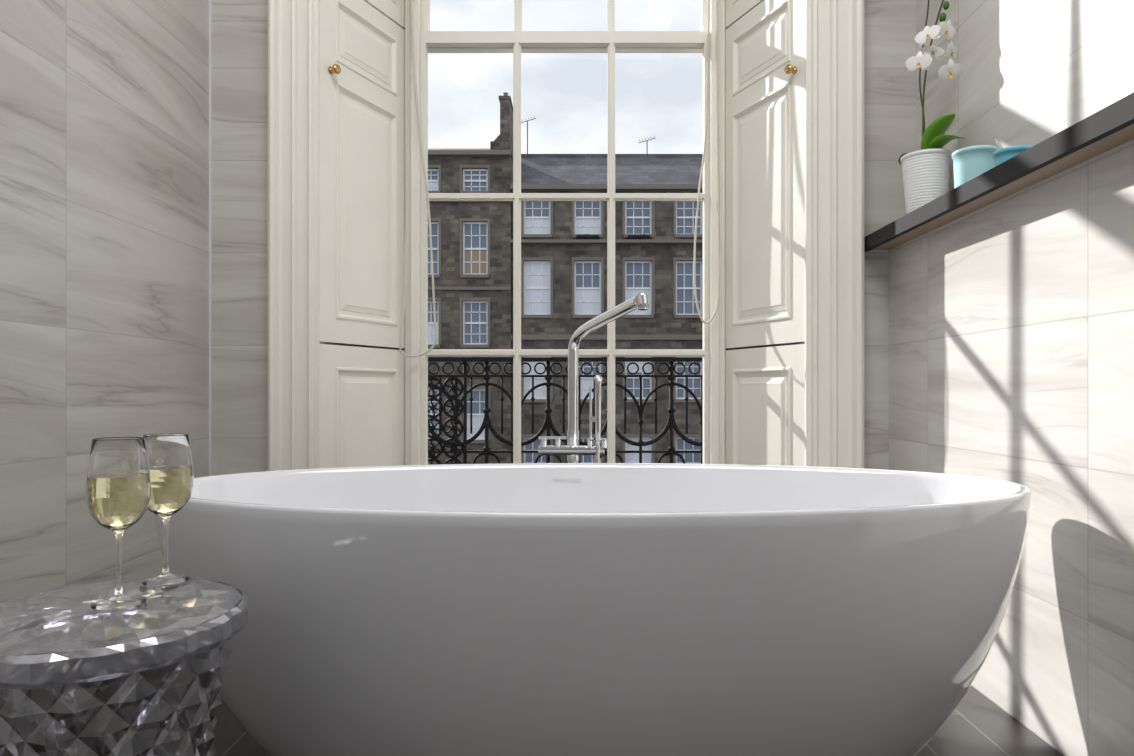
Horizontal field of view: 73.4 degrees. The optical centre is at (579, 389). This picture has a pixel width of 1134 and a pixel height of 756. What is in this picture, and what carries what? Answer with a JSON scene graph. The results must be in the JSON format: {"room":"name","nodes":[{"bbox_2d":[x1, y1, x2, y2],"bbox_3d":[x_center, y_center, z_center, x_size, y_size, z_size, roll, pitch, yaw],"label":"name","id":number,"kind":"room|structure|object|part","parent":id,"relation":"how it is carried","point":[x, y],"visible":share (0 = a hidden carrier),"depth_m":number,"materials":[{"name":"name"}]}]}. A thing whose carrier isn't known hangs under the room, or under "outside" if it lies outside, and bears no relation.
{"room":"bathroom","nodes":[
{"label":"bathroom","id":0,"kind":"room"},
{"bbox_2d":[0,0,208,754],"bbox_3d":[-1.267,-0.958,0.685,0.100,3.450,4.770,0,0,0],"label":"wall","id":1,"kind":"structure","parent":0,"point":[104,104],"depth_m":1.89,"materials":[{"name":"tile"}]},
{"bbox_2d":[209,0,211,475],"bbox_3d":[-1.214,-0.958,2.496,0.006,3.450,0.008,0,0,0],"label":"trim","id":2,"kind":"structure","parent":1,"relation":"attached to","point":[210,1],"depth_m":2.49,"materials":[{"name":"metal"}]},
{"bbox_2d":[0,657,1063,755],"bbox_3d":[-0.025,0.807,0.635,2.583,0.080,4.870,0,0,0],"label":"floor","id":3,"kind":"structure","parent":0,"point":[978,726],"depth_m":1.71,"materials":[{"name":"grey tile"}]},
{"bbox_2d":[0,579,248,755],"bbox_3d":[-0.665,0.529,1.055,0.376,0.468,0.376,0,0,0],"label":"stool","id":4,"kind":"object","parent":3,"relation":"on","point":[77,649],"visible":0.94,"depth_m":1.10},
{"bbox_2d":[85,437,150,609],"bbox_3d":[-0.637,0.181,1.050,0.078,0.228,0.078,0,0,0],"label":"wine glass","id":5,"kind":"object","parent":4,"relation":"on","point":[118,481],"visible":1,"depth_m":1.02,"materials":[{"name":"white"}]},
{"bbox_3d":[-0.665,0.322,1.055,0.376,0.054,0.376,0,0,0],"label":"seat","id":6,"kind":"part","parent":4,"relation":"part of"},
{"bbox_2d":[141,433,193,585],"bbox_3d":[-0.640,0.182,1.175,0.077,0.226,0.077,0,0,0],"label":"wine glass","id":7,"kind":"object","parent":4,"relation":"on","point":[169,455],"visible":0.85,"depth_m":1.15,"materials":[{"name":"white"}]},
{"bbox_2d":[155,463,1031,755],"bbox_3d":[0.024,0.483,1.655,1.849,0.568,0.876,0,0,0],"label":"bathtub","id":8,"kind":"object","parent":3,"relation":"on","point":[494,609],"visible":0.98,"depth_m":1.29,"materials":[{"name":"white ceramic"}]},
{"bbox_2d":[538,293,648,462],"bbox_3d":[0.089,0.264,2.087,0.214,1.005,0.459,0,0,-39],"label":"tap","id":9,"kind":"object","parent":3,"relation":"on","point":[595,447],"visible":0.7,"depth_m":2.19,"materials":[{"name":"silver metal"}]},
{"bbox_3d":[-0.105,0.153,2.185,0.020,0.028,0.050,0,0,0],"label":"handle","id":10,"kind":"part","parent":9,"relation":"part of","materials":[{"name":"silver metal"}]},
{"bbox_3d":[-0.065,0.153,2.185,0.020,0.028,0.050,0,0,0],"label":"handle","id":11,"kind":"part","parent":9,"relation":"part of","materials":[{"name":"silver metal"}]},
{"bbox_3d":[0.030,0.153,2.185,0.020,0.028,0.050,0,0,0],"label":"handle","id":12,"kind":"part","parent":9,"relation":"part of","materials":[{"name":"silver metal"}]},
{"bbox_3d":[0.068,0.153,2.185,0.020,0.028,0.050,0,0,0],"label":"handle","id":13,"kind":"part","parent":9,"relation":"part of","materials":[{"name":"silver metal"}]},
{"bbox_3d":[0.064,0.264,2.046,0.033,1.005,0.399,0,0,-27],"label":"spout","id":14,"kind":"part","parent":9,"relation":"part of","materials":[{"name":"silver metal"}]},
{"bbox_2d":[635,294,648,310],"bbox_3d":[0.153,-0.215,1.866,0.034,0.039,0.036,0,0,0],"label":"outlet","id":15,"kind":"object","parent":9,"relation":"attached to","point":[641,300],"depth_m":1.85,"materials":[{"name":"silver metal"}]},
{"bbox_2d":[212,0,915,475],"bbox_3d":[0.025,-0.958,2.785,2.483,3.450,0.570,0,0,0],"label":"wall","id":16,"kind":"structure","parent":0,"point":[239,27],"depth_m":2.50,"materials":[{"name":"tile"}]},
{"bbox_2d":[268,0,319,470],"bbox_3d":[-0.931,-0.873,2.470,0.150,3.280,0.060,0,0,0],"label":"trim","id":17,"kind":"structure","parent":16,"relation":"attached to","point":[293,25],"depth_m":2.47,"materials":[{"name":"beige paint"}]},
{"bbox_2d":[361,0,768,464],"bbox_3d":[-0.058,-0.823,3.015,1.612,3.180,0.310,0,0,0],"label":"window","id":18,"kind":"structure","parent":16,"relation":"in","point":[426,41],"depth_m":2.95,"materials":[{"name":"beige paint"}]},
{"bbox_2d":[320,0,403,348],"bbox_3d":[-0.771,-0.777,2.722,0.071,1.232,0.474,0,0,23],"label":"window shutter","id":19,"kind":"object","parent":18,"relation":"attached to","point":[362,49],"visible":0.99,"depth_m":2.70,"materials":[{"name":"beige paint"}]},
{"bbox_3d":[-0.824,-1.076,2.552,0.036,0.034,0.034,0,0,23],"label":"knob","id":20,"kind":"part","parent":19,"relation":"part of","materials":[{"name":"gold metal"}]},
{"bbox_2d":[320,344,403,467],"bbox_3d":[-0.785,0.167,2.728,0.040,0.640,0.474,0,0,23],"label":"window shutter","id":21,"kind":"object","parent":18,"relation":"attached to","point":[362,388],"visible":0.57,"depth_m":2.70,"materials":[{"name":"beige paint"}]},
{"bbox_2d":[364,0,403,27],"bbox_3d":[-0.785,-1.902,2.728,0.040,1.002,0.474,0,0,23],"label":"window shutter","id":22,"kind":"object","parent":18,"relation":"attached to","point":[393,10],"visible":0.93,"depth_m":2.87,"materials":[{"name":"beige paint"}]},
{"bbox_2d":[399,0,437,356],"bbox_3d":[-0.613,-1.228,2.881,0.141,2.210,0.037,0,0,-16],"label":"blind cord","id":23,"kind":"object","parent":18,"relation":"hanging from","point":[410,13],"visible":1,"depth_m":2.88,"materials":[{"name":"white fabric"}]},
{"bbox_3d":[-0.058,-1.854,3.015,1.141,1.018,0.040,0,0,0],"label":"sash","id":24,"kind":"part","parent":18,"relation":"part of","materials":[{"name":"beige paint"}]},
{"bbox_3d":[-0.058,-0.448,2.970,1.141,1.890,0.040,0,0,0],"label":"sash","id":25,"kind":"part","parent":18,"relation":"part of","materials":[{"name":"beige paint"}]},
{"bbox_2d":[693,0,719,323],"bbox_3d":[0.481,-1.292,2.885,0.102,2.083,0.007,0,0,0],"label":"blind cord","id":26,"kind":"object","parent":18,"relation":"hanging from","point":[708,41],"visible":1,"depth_m":2.88,"materials":[{"name":"white fabric"}]},
{"bbox_2d":[726,0,763,27],"bbox_3d":[0.669,-1.902,2.728,0.040,1.002,0.474,0,0,-23],"label":"window shutter","id":27,"kind":"object","parent":18,"relation":"attached to","point":[735,9],"visible":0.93,"depth_m":2.87,"materials":[{"name":"beige paint"}]},
{"bbox_2d":[726,0,804,348],"bbox_3d":[0.655,-0.777,2.722,0.071,1.232,0.474,0,0,-23],"label":"window shutter","id":28,"kind":"object","parent":18,"relation":"attached to","point":[765,48],"visible":1,"depth_m":2.71,"materials":[{"name":"beige paint"}]},
{"bbox_3d":[0.708,-1.076,2.552,0.036,0.034,0.034,0,0,-23],"label":"knob","id":29,"kind":"part","parent":28,"relation":"part of","materials":[{"name":"gold metal"}]},
{"bbox_2d":[726,344,804,465],"bbox_3d":[0.669,0.167,2.728,0.040,0.640,0.474,0,0,-23],"label":"window shutter","id":30,"kind":"object","parent":18,"relation":"attached to","point":[765,386],"visible":0.57,"depth_m":2.71,"materials":[{"name":"beige paint"}]},
{"bbox_2d":[805,0,863,467],"bbox_3d":[0.828,-0.873,2.470,0.176,3.280,0.060,0,0,0],"label":"trim","id":31,"kind":"structure","parent":16,"relation":"attached to","point":[834,29],"depth_m":2.47,"materials":[{"name":"beige paint"}]},
{"bbox_2d":[889,0,1133,755],"bbox_3d":[1.141,-0.958,0.400,0.250,3.450,4.200,0,0,0],"label":"wall","id":32,"kind":"structure","parent":0,"point":[1011,319],"depth_m":1.70,"materials":[{"name":"tile"}]},
{"bbox_2d":[864,92,1133,251],"bbox_3d":[1.016,-0.477,0.400,0.177,0.044,4.200,0,0,0],"label":"wall shelf","id":33,"kind":"object","parent":32,"relation":"attached to","point":[1112,126],"visible":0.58,"depth_m":1.63,"materials":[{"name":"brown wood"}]},
{"bbox_2d":[898,0,965,213],"bbox_3d":[1.024,-0.853,2.226,0.157,0.709,0.212,0,0,15],"label":"potted orchid","id":34,"kind":"object","parent":33,"relation":"on","point":[925,171],"visible":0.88,"depth_m":2.18,"materials":[{"name":"white ceramic"}]},
{"bbox_3d":[0.974,-0.944,2.182,0.072,0.056,0.019,0,0,34],"label":"flower","id":35,"kind":"part","parent":34,"relation":"part of","materials":[{"name":"white plant"}]},
{"bbox_3d":[1.018,-0.594,2.235,0.140,0.190,0.140,0,0,0],"label":"pot","id":36,"kind":"part","parent":34,"relation":"part of","materials":[{"name":"white ceramic"}]},
{"bbox_3d":[0.987,-1.013,2.161,0.021,0.057,0.069,0,0,-43],"label":"flower","id":37,"kind":"part","parent":34,"relation":"part of","materials":[{"name":"white plant"}]},
{"bbox_3d":[1.029,-0.937,2.219,0.026,0.541,0.086,0,0,-41],"label":"stem","id":38,"kind":"part","parent":34,"relation":"part of","materials":[{"name":"green plant"}]},
{"bbox_3d":[1.016,-0.975,2.186,0.059,0.049,0.026,0,0,-12],"label":"flower","id":39,"kind":"part","parent":34,"relation":"part of","materials":[{"name":"white plant"}]},
{"bbox_3d":[1.047,-1.029,2.173,0.066,0.055,0.018,0,0,-22],"label":"flower","id":40,"kind":"part","parent":34,"relation":"part of","materials":[{"name":"white plant"}]},
{"bbox_3d":[1.048,-0.907,2.153,0.074,0.054,0.026,0,0,0],"label":"flower","id":41,"kind":"part","parent":34,"relation":"part of","materials":[{"name":"white plant"}]},
{"bbox_3d":[1.063,-0.972,2.171,0.069,0.051,0.018,0,0,-39],"label":"flower","id":42,"kind":"part","parent":34,"relation":"part of","materials":[{"name":"white plant"}]},
{"bbox_2d":[952,145,997,188],"bbox_3d":[1.010,-0.555,1.945,0.106,0.112,0.106,0,0,0],"label":"plant pot","id":43,"kind":"object","parent":33,"relation":"on","point":[970,162],"visible":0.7,"depth_m":1.91,"materials":[{"name":"teal ceramic"}]},
{"bbox_2d":[992,139,1031,166],"bbox_3d":[1.012,-0.547,1.775,0.086,0.096,0.086,0,0,0],"label":"potted succulent","id":44,"kind":"object","parent":33,"relation":"on","point":[1001,155],"visible":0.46,"depth_m":1.75,"materials":[{"name":"ceramic"}]},
{"bbox_3d":[0.000,0.987,3.660,6.000,0.200,0.980,0,0,0],"label":"balcony slab","id":45,"kind":"object","parent":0,"visible":0},
{"bbox_2d":[428,358,702,464],"bbox_3d":[0.000,0.359,3.950,6.000,1.055,0.040,0,0,0],"label":"balcony railing","id":46,"kind":"object","parent":45,"relation":"on","point":[486,423],"visible":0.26,"depth_m":3.94,"materials":[{"name":"metal"}]},
{"bbox_3d":[-0.799,0.364,3.950,0.346,1.045,0.038,0,0,0],"label":"railing panel","id":47,"kind":"part","parent":46,"relation":"part of","materials":[{"name":"metal"}]},
{"bbox_3d":[-0.713,0.359,3.950,0.250,1.055,0.030,0,0,0],"label":"rosette panel","id":48,"kind":"part","parent":46,"relation":"part of","materials":[{"name":"metal"}]},
{"bbox_3d":[-0.479,0.364,3.950,0.346,1.045,0.038,0,0,0],"label":"railing panel","id":49,"kind":"part","parent":46,"relation":"part of","materials":[{"name":"metal"}]},
{"bbox_3d":[-0.159,0.364,3.950,0.346,1.045,0.038,0,0,0],"label":"railing panel","id":50,"kind":"part","parent":46,"relation":"part of","materials":[{"name":"metal"}]},
{"bbox_3d":[0.161,0.364,3.950,0.346,1.045,0.038,0,0,0],"label":"railing panel","id":51,"kind":"part","parent":46,"relation":"part of","materials":[{"name":"metal"}]},
{"bbox_3d":[0.481,0.364,3.950,0.346,1.045,0.038,0,0,0],"label":"railing panel","id":52,"kind":"part","parent":46,"relation":"part of","materials":[{"name":"metal"}]},
{"label":"outside","id":53,"kind":"structure","parent":0,"visible":0},
{"bbox_3d":[0.000,5.017,37.100,80.000,0.100,65.800,0,0,0],"label":"ground","id":54,"kind":"structure","parent":53,"visible":0},
{"bbox_2d":[428,92,512,464],"bbox_3d":[-8.610,-3.613,33.775,11.780,17.160,8.450,0,0,0],"label":"building","id":55,"kind":"structure","parent":54,"relation":"on","point":[471,245],"depth_m":29.88,"materials":[{"name":"brick"}]},
{"bbox_3d":[-8.610,-6.633,29.715,11.780,5.400,0.330,0,0,0],"label":"cornice","id":56,"kind":"part","parent":55,"relation":"part of","materials":[{"name":"stone"}]},
{"bbox_2d":[510,154,702,463],"bbox_3d":[4.890,-2.783,33.820,15.220,15.500,8.360,0,0,0],"label":"building","id":57,"kind":"structure","parent":54,"relation":"on","point":[564,243],"depth_m":30.00,"materials":[{"name":"brick"}]},
{"bbox_2d":[521,116,535,153],"bbox_3d":[-2.350,-11.428,33.999,0.769,1.790,0.410,0,0,0],"label":"tv aerial","id":58,"kind":"object","parent":57,"relation":"on","point":[534,116],"visible":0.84,"depth_m":33.98,"materials":[{"name":"metal"}]},
{"bbox_3d":[4.890,-5.008,29.820,15.220,6.050,0.360,0,0,0],"label":"cornice","id":59,"kind":"part","parent":57,"relation":"part of","materials":[{"name":"brick"}]},
{"bbox_2d":[639,137,654,153],"bbox_3d":[3.000,-10.988,33.999,0.769,0.910,0.410,0,0,0],"label":"tv aerial","id":60,"kind":"object","parent":57,"relation":"on","point":[654,137],"visible":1,"depth_m":34.00,"materials":[{"name":"metal"}]}
]}

